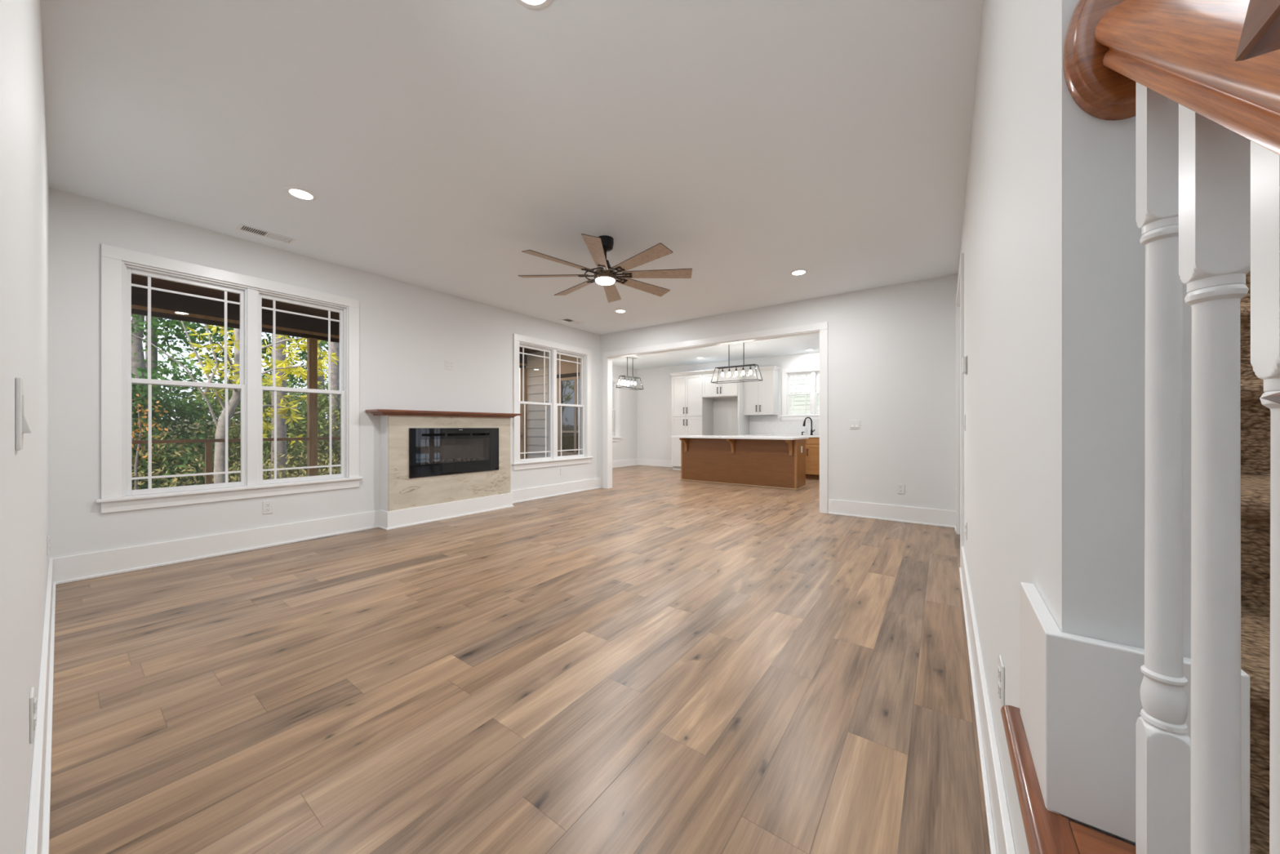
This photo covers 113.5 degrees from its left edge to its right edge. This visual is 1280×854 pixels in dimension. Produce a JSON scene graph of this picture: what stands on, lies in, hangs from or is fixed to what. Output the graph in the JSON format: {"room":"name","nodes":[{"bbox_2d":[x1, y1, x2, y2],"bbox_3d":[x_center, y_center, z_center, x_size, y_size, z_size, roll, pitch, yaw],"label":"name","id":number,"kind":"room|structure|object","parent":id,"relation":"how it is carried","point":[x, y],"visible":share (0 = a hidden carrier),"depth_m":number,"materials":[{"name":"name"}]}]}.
{"room":"living room","nodes":[
{"label":"living room","id":0,"kind":"room"},
{"bbox_2d":[0,0,48,853],"bbox_3d":[-2.438,-0.280,1.638,4.110,2.740,0.115,0,0,36],"label":"wall","id":1,"kind":"structure","parent":0,"point":[24,165],"depth_m":0.79,"materials":[{"name":"white paint"}]},
{"bbox_2d":[15,377,31,450],"bbox_3d":[-1.075,-0.022,0.732,0.075,0.124,0.015,0,0,36],"label":"light switch","id":2,"kind":"object","parent":1,"relation":"attached to","point":[22,426],"visible":1,"depth_m":0.71,"materials":[{"name":"white plastic"}]},
{"bbox_2d":[29,686,35,743],"bbox_3d":[-1.530,0.725,1.058,0.072,0.115,0.009,0,0,36],"label":"wall outlet","id":3,"kind":"object","parent":1,"relation":"attached to","point":[32,700],"visible":1,"depth_m":1.04,"materials":[{"name":"white plastic"}]},
{"bbox_2d":[33,697,35,713],"bbox_3d":[-1.529,0.704,1.060,0.033,0.029,0.003,0,0,36],"label":"receptacle","id":4,"kind":"object","parent":3,"relation":"attached to","point":[34,699],"depth_m":1.05,"materials":[{"name":"grey plastic"}]},
{"bbox_2d":[33,713,35,730],"bbox_3d":[-1.529,0.746,1.060,0.033,0.029,0.003,0,0,36],"label":"receptacle","id":5,"kind":"object","parent":3,"relation":"attached to","point":[34,715],"depth_m":1.05,"materials":[{"name":"grey plastic"}]},
{"bbox_2d":[24,559,55,853],"bbox_3d":[-2.384,0.998,1.687,4.080,0.183,0.028,0,0,36],"label":"baseboard","id":6,"kind":"structure","parent":1,"relation":"attached to","point":[37,831],"depth_m":1.30,"materials":[{"name":"white paint"}]},
{"bbox_2d":[47,534,49,555],"bbox_3d":[-3.588,0.715,2.547,0.072,0.115,0.009,0,0,36],"label":"wall outlet","id":7,"kind":"object","parent":1,"relation":"attached to","point":[48,539],"visible":0.99,"depth_m":2.53,"materials":[{"name":"white plastic"}]},
{"bbox_2d":[48,186,599,558],"bbox_3d":[-2.456,-0.280,5.255,0.160,2.740,5.956,0,0,36],"label":"wall","id":8,"kind":"structure","parent":0,"point":[407,332],"depth_m":3.79,"materials":[{"name":"white paint"}]},
{"bbox_2d":[95,243,363,513],"bbox_3d":[-3.505,-0.354,3.783,0.225,1.967,1.716,0,0,36],"label":"window","id":9,"kind":"structure","parent":8,"relation":"in","point":[117,495],"depth_m":3.63,"materials":[{"name":"white paint"}]},
{"bbox_2d":[131,275,239,383],"bbox_3d":[-3.737,-0.772,3.481,0.010,0.824,0.617,0,0,36],"label":"grille","id":10,"kind":"object","parent":9,"relation":"attached to","point":[163,277],"depth_m":3.47,"materials":[{"name":"white plastic"}]},
{"bbox_2d":[131,383,240,488],"bbox_3d":[-3.711,0.072,3.462,0.010,0.820,0.617,0,0,36],"label":"grille","id":11,"kind":"object","parent":9,"relation":"attached to","point":[149,477],"depth_m":3.44,"materials":[{"name":"white plastic"}]},
{"bbox_2d":[262,300,339,390],"bbox_3d":[-3.291,-0.772,4.098,0.010,0.824,0.617,0,0,36],"label":"grille","id":12,"kind":"object","parent":9,"relation":"attached to","point":[329,309],"depth_m":4.06,"materials":[{"name":"white plastic"}]},
{"bbox_2d":[262,390,341,479],"bbox_3d":[-3.265,0.072,4.079,0.010,0.820,0.617,0,0,36],"label":"grille","id":13,"kind":"object","parent":9,"relation":"attached to","point":[325,392],"depth_m":4.13,"materials":[{"name":"white plastic"}]},
{"bbox_2d":[262,500,273,514],"bbox_3d":[-3.388,0.732,3.823,0.009,0.115,0.072,0,0,36],"label":"wall outlet","id":14,"kind":"object","parent":8,"relation":"attached to","point":[268,506],"visible":1,"depth_m":3.82,"materials":[{"name":"white plastic"}]},
{"bbox_2d":[48,477,600,584],"bbox_3d":[-2.381,0.998,5.198,0.028,0.183,5.719,0,0,36],"label":"baseboard","id":15,"kind":"structure","parent":8,"relation":"attached to","point":[67,569],"depth_m":3.56,"materials":[{"name":"white paint"}]},
{"bbox_2d":[444,360,453,369],"bbox_3d":[-2.371,-0.771,5.229,0.009,0.115,0.118,0,0,36],"label":"wall outlet","id":16,"kind":"object","parent":8,"relation":"attached to","point":[449,365],"visible":1,"depth_m":5.22,"materials":[{"name":"white plastic"}]},
{"bbox_2d":[511,333,592,470],"bbox_3d":[-1.395,-0.359,6.701,0.225,1.957,1.663,0,0,36],"label":"window","id":17,"kind":"structure","parent":8,"relation":"in","point":[519,340],"depth_m":6.66,"materials":[{"name":"white paint"}]},
{"bbox_2d":[519,346,549,402],"bbox_3d":[-1.619,-0.774,6.410,0.010,0.818,0.590,0,0,36],"label":"grille","id":18,"kind":"object","parent":17,"relation":"attached to","point":[544,350],"depth_m":6.57,"materials":[{"name":"white plastic"}]},
{"bbox_2d":[520,404,550,458],"bbox_3d":[-1.592,0.065,6.391,0.010,0.816,0.590,0,0,36],"label":"grille","id":19,"kind":"object","parent":17,"relation":"attached to","point":[545,405],"depth_m":6.54,"materials":[{"name":"white plastic"}]},
{"bbox_2d":[556,354,581,404],"bbox_3d":[-1.188,-0.774,7.005,0.010,0.818,0.590,0,0,36],"label":"grille","id":20,"kind":"object","parent":17,"relation":"attached to","point":[570,355],"depth_m":7.13,"materials":[{"name":"white plastic"}]},
{"bbox_2d":[557,405,582,456],"bbox_3d":[-1.162,0.065,6.986,0.010,0.816,0.590,0,0,36],"label":"grille","id":21,"kind":"object","parent":17,"relation":"attached to","point":[578,406],"depth_m":7.15,"materials":[{"name":"white plastic"}]},
{"bbox_2d":[560,467,564,475],"bbox_3d":[-1.258,0.717,6.770,0.006,0.115,0.072,0,0,36],"label":"blank cover plate","id":22,"kind":"object","parent":8,"relation":"attached to","point":[562,469],"visible":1,"depth_m":6.77,"materials":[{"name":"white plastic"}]},
{"bbox_2d":[131,273,540,353],"bbox_3d":[-4.452,-1.635,4.843,2.610,0.150,9.030,0,0,36],"label":"ceiling","id":23,"kind":"structure","parent":0,"point":[135,279],"depth_m":4.97,"materials":[{"name":"brown wood"}]},
{"bbox_2d":[131,283,527,368],"bbox_3d":[-5.030,-1.403,5.366,0.140,0.315,8.800,0,0,36],"label":"beam","id":24,"kind":"structure","parent":23,"relation":"attached to","point":[159,300],"depth_m":5.10,"materials":[{"name":"brown wood"}]},
{"bbox_2d":[40,0,983,369],"bbox_3d":[0.042,-1.750,4.196,9.850,0.200,13.050,0,0,36],"label":"ceiling","id":25,"kind":"structure","parent":0,"point":[437,143],"depth_m":2.41,"materials":[{"name":"white paint"}]},
{"bbox_2d":[235,223,296,244],"bbox_3d":[-3.191,-1.647,3.591,0.155,0.006,0.360,0,0,36],"label":"ceiling vent","id":26,"kind":"object","parent":25,"relation":"in","point":[242,227],"visible":1,"depth_m":3.58,"materials":[{"name":"white metal"}]},
{"bbox_2d":[284,186,317,200],"bbox_3d":[-2.392,-1.645,2.963,0.180,0.011,0.180,0,0,36],"label":"recessed light","id":27,"kind":"object","parent":25,"relation":"in","point":[300,193],"visible":1,"depth_m":2.95,"materials":[{"name":"white paint"}]},
{"bbox_2d":[515,0,551,9],"bbox_3d":[-0.409,-1.645,1.567,0.180,0.011,0.180,0,0,36],"label":"recessed light","id":28,"kind":"object","parent":25,"relation":"in","point":[532,3],"visible":1,"depth_m":1.63,"materials":[{"name":"white paint"}]},
{"bbox_2d":[560,317,583,324],"bbox_3d":[-1.057,-1.647,6.541,0.155,0.006,0.360,0,0,36],"label":"ceiling vent","id":29,"kind":"object","parent":25,"relation":"in","point":[569,320],"visible":1,"depth_m":6.53,"materials":[{"name":"white metal"}]},
{"bbox_2d":[518,233,692,302],"bbox_3d":[-0.306,-1.455,3.689,1.446,0.390,1.446,0,0,-20],"label":"ceiling fan","id":30,"kind":"object","parent":25,"relation":"hanging from","point":[605,275],"visible":1,"depth_m":3.62,"materials":[{"name":"brown wood"}]},
{"bbox_2d":[614,308,626,312],"bbox_3d":[-0.275,-1.645,5.959,0.180,0.011,0.180,0,0,36],"label":"recessed light","id":31,"kind":"object","parent":25,"relation":"in","point":[620,310],"visible":1,"depth_m":5.92,"materials":[{"name":"white paint"}]},
{"bbox_2d":[616,356,643,390],"bbox_3d":[-0.235,-1.277,9.895,0.254,0.747,0.754,0,0,36],"label":"pendant light","id":32,"kind":"object","parent":25,"relation":"hanging from","point":[632,357],"visible":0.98,"depth_m":9.84,"materials":[{"name":"black"}]},
{"bbox_2d":[711,341,762,383],"bbox_3d":[1.870,-1.264,8.151,0.953,0.772,0.284,0,0,36],"label":"pendant light","id":33,"kind":"object","parent":25,"relation":"hanging from","point":[744,365],"visible":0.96,"depth_m":8.13,"materials":[{"name":"black"}]},
{"bbox_2d":[790,268,808,275],"bbox_3d":[1.690,-1.645,4.468,0.180,0.011,0.180,0,0,36],"label":"recessed light","id":34,"kind":"object","parent":25,"relation":"in","point":[800,271],"visible":1,"depth_m":4.45,"materials":[{"name":"white paint"}]},
{"bbox_2d":[48,465,990,853],"bbox_3d":[0.042,1.170,4.196,9.850,0.160,13.050,0,0,36],"label":"floor","id":35,"kind":"structure","parent":0,"point":[655,661],"depth_m":1.74,"materials":[{"name":"brown wood"}]},
{"bbox_2d":[377,415,514,529],"bbox_3d":[-2.290,0.482,5.149,0.230,1.215,1.620,0,0,36],"label":"fireplace surround","id":36,"kind":"object","parent":35,"relation":"on","point":[404,501],"visible":1,"depth_m":4.83,"materials":[{"name":"beige stone"}]},
{"bbox_2d":[365,408,521,417],"bbox_3d":[-2.273,-0.154,5.112,0.300,0.057,1.810,0,0,36],"label":"mantel shelf","id":37,"kind":"object","parent":36,"relation":"on","point":[375,411],"visible":0.96,"depth_m":4.83,"materials":[{"name":"red wood"}]},
{"bbox_2d":[408,427,498,478],"bbox_3d":[-2.272,0.290,5.144,0.169,0.554,1.148,0,0,36],"label":"electric fireplace","id":38,"kind":"object","parent":36,"relation":"in","point":[433,451],"visible":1,"depth_m":5.11,"materials":[{"name":"black glass"}]},
{"bbox_2d":[671,373,713,470],"bbox_3d":[1.324,-0.110,10.671,0.878,2.400,0.651,0,0,36],"label":"pantry cabinet","id":39,"kind":"object","parent":35,"relation":"on","point":[692,414],"visible":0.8,"depth_m":10.45,"materials":[{"name":"white paint"}]},
{"bbox_2d":[668,365,780,376],"bbox_3d":[1.988,-1.330,10.181,2.608,0.070,0.663,0,0,36],"label":"crown molding","id":40,"kind":"structure","parent":39,"relation":"on","point":[771,367],"depth_m":9.83,"materials":[{"name":"white paint"}]},
{"bbox_2d":[671,435,808,489],"bbox_3d":[1.878,0.634,8.099,2.390,0.912,0.995,0,0,36],"label":"kitchen island","id":41,"kind":"object","parent":35,"relation":"on","point":[765,461],"visible":1,"depth_m":7.82,"materials":[{"name":"brown wood"}]},
{"bbox_2d":[671,435,808,439],"bbox_3d":[1.878,0.196,8.099,2.390,0.037,0.995,0,0,36],"label":"island countertop","id":42,"kind":"structure","parent":41,"relation":"on","point":[783,437],"depth_m":7.76,"materials":[{"name":"white stone"}]},
{"bbox_2d":[737,370,749,435],"bbox_3d":[2.441,-0.110,9.893,0.040,2.400,0.603,0,0,36],"label":"end panel","id":43,"kind":"object","parent":35,"relation":"on","point":[743,420],"visible":0.31,"depth_m":9.75,"materials":[{"name":"white paint"}]},
{"bbox_2d":[805,437,819,479],"bbox_3d":[4.016,0.652,8.718,3.880,0.875,0.661,0,0,36],"label":"base cabinet","id":44,"kind":"object","parent":35,"relation":"on","point":[812,444],"visible":0.11,"depth_m":8.69,"materials":[{"name":"brown wood"}]},
{"bbox_2d":[738,434,819,437],"bbox_3d":[4.017,0.196,8.721,3.882,0.037,0.632,0,0,36],"label":"countertop","id":45,"kind":"structure","parent":44,"relation":"on","point":[809,436],"depth_m":9.13,"materials":[{"name":"white stone"}]},
{"bbox_2d":[802,417,814,435],"bbox_3d":[3.652,-0.020,9.112,0.276,0.395,0.097,0,0,-8],"label":"kitchen faucet","id":46,"kind":"object","parent":45,"relation":"on","point":[806,418],"visible":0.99,"depth_m":9.12,"materials":[{"name":"black metal"}]},
{"bbox_2d":[1000,271,1270,853],"bbox_3d":[1.457,-0.085,0.903,1.137,2.350,3.000,0,0,36],"label":"staircase","id":47,"kind":"structure","parent":35,"relation":"on","point":[1046,831],"depth_m":0.62,"materials":[{"name":"brown wood"}]},
{"bbox_2d":[1062,0,1279,853],"bbox_3d":[0.441,0.056,0.296,0.140,1.267,0.536,0,0,36],"label":"stair railing","id":48,"kind":"object","parent":47,"relation":"on","point":[1199,80],"visible":1,"depth_m":0.35,"materials":[{"name":"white wood"}]},
{"bbox_2d":[525,351,557,458],"bbox_3d":[-1.538,-0.105,8.359,2.310,3.090,0.150,0,0,36],"label":"wall","id":49,"kind":"structure","parent":0,"point":[534,427],"depth_m":8.73,"materials":[{"name":"beige wood"}]},
{"bbox_2d":[131,304,527,365],"bbox_3d":[-5.016,-1.313,5.356,0.115,0.035,8.800,0,0,36],"label":"trim","id":50,"kind":"structure","parent":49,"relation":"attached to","point":[133,306],"depth_m":5.10,"materials":[{"name":"brown wood"}]},
{"bbox_2d":[556,354,579,456],"bbox_3d":[-1.206,-0.085,8.049,1.090,2.950,0.030,0,0,36],"label":"trim","id":51,"kind":"structure","parent":49,"relation":"attached to","point":[566,367],"depth_m":8.19,"materials":[{"name":"beige"}]},
{"bbox_2d":[556,372,579,377],"bbox_3d":[-1.208,-1.005,8.047,1.090,0.070,0.035,0,0,36],"label":"trim","id":52,"kind":"structure","parent":49,"relation":"attached to","point":[569,375],"depth_m":8.16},
{"bbox_2d":[561,379,579,452],"bbox_3d":[-1.236,-0.210,8.085,0.760,1.400,0.008,0,0,36],"label":"window","id":53,"kind":"structure","parent":49,"relation":"in","point":[567,386],"depth_m":8.20,"materials":[{"name":"clear glass"}]},
{"bbox_2d":[612,364,637,461],"bbox_3d":[-1.254,-0.280,10.594,0.150,2.740,3.803,0,0,36],"label":"wall","id":54,"kind":"structure","parent":0,"point":[626,448],"depth_m":11.71,"materials":[{"name":"white paint"}]},
{"bbox_2d":[612,377,622,441],"bbox_3d":[-1.065,-0.464,10.835,0.215,1.697,1.648,0,0,36],"label":"window","id":55,"kind":"structure","parent":54,"relation":"in","point":[615,391],"depth_m":11.36,"materials":[{"name":"white paint"}]},
{"bbox_2d":[612,410,615,435],"bbox_3d":[-0.838,-0.105,11.119,0.010,0.686,0.583,0,0,36],"label":"grille","id":56,"kind":"object","parent":55,"relation":"attached to","point":[613,411],"depth_m":11.30,"materials":[{"name":"white plastic"}]},
{"bbox_2d":[612,458,637,467],"bbox_3d":[-1.188,0.998,10.533,0.028,0.183,3.763,0,0,36],"label":"baseboard","id":57,"kind":"structure","parent":54,"relation":"attached to","point":[615,464],"depth_m":11.57,"materials":[{"name":"white paint"}]},
{"bbox_2d":[637,351,819,460],"bbox_3d":[2.895,-0.280,10.025,7.540,2.740,0.161,0,0,36],"label":"wall","id":58,"kind":"structure","parent":0,"point":[655,400],"depth_m":10.91,"materials":[{"name":"white paint"}]},
{"bbox_2d":[636,458,673,466],"bbox_3d":[0.533,0.998,11.630,1.529,0.183,0.028,0,0,36],"label":"baseboard","id":59,"kind":"structure","parent":58,"relation":"attached to","point":[664,463],"depth_m":11.72,"materials":[{"name":"white paint"}]},
{"bbox_2d":[702,370,737,401],"bbox_3d":[2.045,-0.978,10.150,0.902,0.665,0.651,0,0,36],"label":"upper cabinet","id":60,"kind":"object","parent":58,"relation":"attached to","point":[726,391],"visible":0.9,"depth_m":9.95,"materials":[{"name":"white paint"}]},
{"bbox_2d":[743,368,777,415],"bbox_3d":[2.806,-0.793,9.766,0.700,1.035,0.381,0,0,36],"label":"upper cabinet","id":61,"kind":"object","parent":58,"relation":"attached to","point":[760,397],"visible":0.96,"depth_m":9.62,"materials":[{"name":"white paint"}]},
{"bbox_2d":[780,365,819,419],"bbox_3d":[3.859,-0.746,9.319,1.398,1.172,0.215,0,0,36],"label":"window","id":62,"kind":"structure","parent":58,"relation":"in","point":[813,371],"depth_m":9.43,"materials":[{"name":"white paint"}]},
{"bbox_2d":[789,394,809,413],"bbox_3d":[3.605,-0.519,9.482,0.458,0.423,0.010,0,0,36],"label":"grille","id":63,"kind":"object","parent":62,"relation":"attached to","point":[793,409],"depth_m":9.50,"materials":[{"name":"white plastic"}]},
{"bbox_2d":[789,374,810,393],"bbox_3d":[3.624,-0.965,9.508,0.458,0.426,0.010,0,0,36],"label":"grille","id":64,"kind":"object","parent":62,"relation":"attached to","point":[806,378],"depth_m":9.55,"materials":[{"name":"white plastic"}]},
{"bbox_2d":[600,274,957,511],"bbox_3d":[1.438,-0.280,6.040,5.230,2.740,0.120,0,0,36],"label":"wall","id":65,"kind":"structure","parent":0,"point":[891,349],"depth_m":4.95,"materials":[{"name":"white paint"}]},
{"bbox_2d":[603,321,827,513],"bbox_3d":[0.895,-0.118,6.433,3.726,2.415,0.156,0,0,36],"label":"trim","id":66,"kind":"structure","parent":65,"relation":"attached to","point":[821,328],"depth_m":6.02,"materials":[{"name":"white paint"}]},
{"bbox_2d":[849,419,860,429],"bbox_3d":[2.613,-0.031,5.107,0.118,0.115,0.015,0,0,36],"label":"light switch","id":67,"kind":"object","parent":65,"relation":"attached to","point":[854,424],"visible":1,"depth_m":5.11,"materials":[{"name":"white plastic"}]},
{"bbox_2d":[827,498,955,528],"bbox_3d":[2.892,0.998,4.897,1.302,0.183,0.028,0,0,36],"label":"baseboard","id":68,"kind":"structure","parent":65,"relation":"attached to","point":[925,516],"depth_m":4.86,"materials":[{"name":"white paint"}]},
{"bbox_2d":[897,483,904,493],"bbox_3d":[3.002,0.711,4.830,0.072,0.115,0.009,0,0,36],"label":"wall outlet","id":69,"kind":"object","parent":65,"relation":"attached to","point":[900,487],"visible":1,"depth_m":4.83,"materials":[{"name":"white plastic"}]},
{"bbox_2d":[957,0,1191,853],"bbox_3d":[2.036,-0.280,2.503,0.115,2.740,4.911,0,0,36],"label":"wall","id":70,"kind":"structure","parent":0,"point":[1052,249],"depth_m":0.61,"materials":[{"name":"white paint"}]},
{"bbox_2d":[955,253,964,567],"bbox_3d":[2.926,-0.118,3.734,0.155,2.415,1.420,0,0,36],"label":"trim","id":71,"kind":"structure","parent":70,"relation":"attached to","point":[960,290],"depth_m":3.23,"materials":[{"name":"white paint"}]},
{"bbox_2d":[962,414,965,431],"bbox_3d":[2.299,-0.030,2.978,0.015,0.115,0.072,0,0,36],"label":"light switch","id":72,"kind":"object","parent":70,"relation":"attached to","point":[964,423],"visible":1,"depth_m":2.95,"materials":[{"name":"white plastic"}]},
{"bbox_2d":[961,355,968,374],"bbox_3d":[2.113,-0.400,2.730,0.026,0.110,0.120,0,0,36],"label":"thermostat","id":73,"kind":"object","parent":70,"relation":"attached to","point":[965,359],"visible":1,"depth_m":2.69,"materials":[{"name":"grey plastic"}]},
{"bbox_2d":[964,520,967,539],"bbox_3d":[2.149,0.680,2.765,0.009,0.115,0.072,0,0,36],"label":"wall outlet","id":74,"kind":"object","parent":70,"relation":"attached to","point":[966,524],"visible":1,"depth_m":2.74,"materials":[{"name":"white plastic"}]},
{"bbox_2d":[954,526,1015,853],"bbox_3d":[1.657,0.998,2.101,0.028,0.183,5.947,0,0,36],"label":"baseboard","id":75,"kind":"structure","parent":70,"relation":"attached to","point":[998,821],"depth_m":1.30,"materials":[{"name":"white paint"}]},
{"bbox_2d":[998,654,1004,707],"bbox_3d":[0.936,0.662,1.088,0.009,0.115,0.072,0,0,36],"label":"wall outlet","id":76,"kind":"object","parent":70,"relation":"attached to","point":[1001,667],"visible":0.97,"depth_m":1.07,"materials":[{"name":"white plastic"}]},
{"bbox_2d":[998,665,1000,682],"bbox_3d":[0.933,0.641,1.090,0.003,0.029,0.033,0,0,36],"label":"receptacle","id":77,"kind":"object","parent":76,"relation":"attached to","point":[999,666],"depth_m":1.08,"materials":[{"name":"grey plastic"}]},
{"bbox_2d":[998,681,1000,698],"bbox_3d":[0.933,0.683,1.090,0.003,0.029,0.033,0,0,36],"label":"receptacle","id":78,"kind":"object","parent":76,"relation":"attached to","point":[999,682],"depth_m":1.08,"materials":[{"name":"grey plastic"}]},
{"bbox_2d":[1020,582,1249,853],"bbox_3d":[0.655,0.381,0.587,0.160,0.228,0.224,0,0,36],"label":"baseboard","id":79,"kind":"structure","parent":70,"relation":"attached to","point":[1081,705],"depth_m":0.52,"materials":[{"name":"white paint"}]},
{"bbox_3d":[-4.239,1.250,4.812,2.210,0.120,8.830,0,0,36],"label":"floor","id":80,"kind":"structure","parent":0,"visible":0},
{"bbox_2d":[306,337,317,475],"bbox_3d":[-4.613,-0.028,5.907,0.094,2.435,0.094,0,0,36],"label":"porch post","id":81,"kind":"object","parent":80,"relation":"on","point":[312,343],"visible":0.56,"depth_m":5.88,"materials":[{"name":"brown wood"}]},
{"bbox_2d":[131,434,522,484],"bbox_3d":[-5.043,0.668,5.313,0.090,1.043,8.698,0,0,36],"label":"porch railing","id":82,"kind":"object","parent":80,"relation":"on","point":[208,442],"visible":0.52,"depth_m":5.05,"materials":[{"name":"brown wood"}]},
{"bbox_2d":[520,368,526,458],"bbox_3d":[-2.467,-0.028,8.875,0.094,2.435,0.094,0,0,36],"label":"porch post","id":83,"kind":"object","parent":80,"relation":"on","point":[522,406],"visible":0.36,"depth_m":8.84,"materials":[{"name":"brown wood"}]},
{"label":"outside","id":84,"kind":"structure","parent":0,"visible":0},
{"bbox_2d":[132,420,327,488],"bbox_3d":[-6.293,0.590,16.894,90.000,2.500,100.000,0,0,36],"label":"ground","id":85,"kind":"structure","parent":84,"point":[209,423],"depth_m":27.97,"materials":[{"name":"brown soil"}]},
{"bbox_2d":[131,384,171,489],"bbox_3d":[-8.827,0.466,7.377,1.280,2.698,0.774,0,0,36],"label":"shrub","id":86,"kind":"object","parent":85,"relation":"on","point":[139,423],"visible":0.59,"depth_m":7.38,"materials":[{"name":"green plant"}]},
{"bbox_2d":[145,315,158,460],"bbox_3d":[-14.069,-5.161,12.283,3.254,13.351,3.291,0,0,36],"label":"pine tree","id":87,"kind":"object","parent":85,"relation":"on","point":[153,353],"visible":0.02,"depth_m":12.04,"materials":[{"name":"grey plant"}]},
{"bbox_2d":[131,360,240,489],"bbox_3d":[-10.998,0.282,9.003,3.974,3.338,4.131,0,0,22],"label":"shrub","id":88,"kind":"object","parent":85,"relation":"on","point":[181,411],"visible":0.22,"depth_m":9.26,"materials":[{"name":"green plant"}]},
{"bbox_2d":[131,314,268,484],"bbox_3d":[-12.986,-2.402,11.168,5.496,7.991,5.060,0,0,36],"label":"tree","id":89,"kind":"object","parent":85,"relation":"on","point":[138,360],"visible":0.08,"depth_m":10.87,"materials":[{"name":"green plant"}]},
{"bbox_2d":[131,320,338,483],"bbox_3d":[-7.576,-0.801,8.395,2.333,5.425,3.629,0,0,36],"label":"tree","id":90,"kind":"object","parent":85,"relation":"on","point":[220,447],"visible":0.63,"depth_m":7.73,"materials":[{"name":"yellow plant"}]},
{"bbox_2d":[131,410,340,489],"bbox_3d":[-10.623,0.633,11.397,13.639,2.668,12.206,0,0,36],"label":"undergrowth","id":91,"kind":"object","parent":85,"relation":"on","point":[289,474],"visible":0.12,"depth_m":9.66,"materials":[{"name":"green plant"}]},
{"bbox_2d":[131,369,340,488],"bbox_3d":[-10.329,0.218,11.210,4.339,3.417,4.292,0,0,10],"label":"shrub","id":92,"kind":"object","parent":85,"relation":"on","point":[267,394],"visible":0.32,"depth_m":10.90,"materials":[{"name":"green plant"}]},
{"bbox_2d":[157,318,328,457],"bbox_3d":[-13.272,-3.020,13.990,5.426,9.025,4.709,0,0,33],"label":"tree","id":93,"kind":"object","parent":85,"relation":"on","point":[219,339],"visible":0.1,"depth_m":13.39,"materials":[{"name":"green plant"}]},
{"bbox_2d":[270,333,287,479],"bbox_3d":[-8.727,-4.868,10.050,2.755,13.315,3.473,0,0,-2],"label":"pine tree","id":94,"kind":"object","parent":85,"relation":"on","point":[281,426],"visible":0.02,"depth_m":10.04,"materials":[{"name":"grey plant"}]},
{"bbox_2d":[232,333,340,444],"bbox_3d":[-13.053,-3.023,17.003,5.300,8.879,5.361,0,0,39],"label":"tree","id":95,"kind":"object","parent":85,"relation":"on","point":[303,353],"visible":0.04,"depth_m":16.23,"materials":[{"name":"green plant"}]},
{"bbox_2d":[267,382,340,475],"bbox_3d":[-10.008,0.170,13.748,4.670,3.366,4.442,0,0,36],"label":"shrub","id":96,"kind":"object","parent":85,"relation":"on","point":[325,400],"visible":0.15,"depth_m":13.01,"materials":[{"name":"green plant"}]},
{"bbox_2d":[294,337,328,431],"bbox_3d":[-14.252,-3.638,21.141,5.223,9.760,5.934,0,0,-31],"label":"evergreen tree","id":97,"kind":"object","parent":85,"relation":"on","point":[325,380],"visible":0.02,"depth_m":19.35,"materials":[{"name":"green plant"}]},
{"bbox_2d":[327,342,340,473],"bbox_3d":[-9.558,-5.016,13.133,3.036,13.361,2.887,0,0,15],"label":"pine tree","id":98,"kind":"object","parent":85,"relation":"on","point":[335,347],"visible":0.02,"depth_m":13.08,"materials":[{"name":"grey plant"}]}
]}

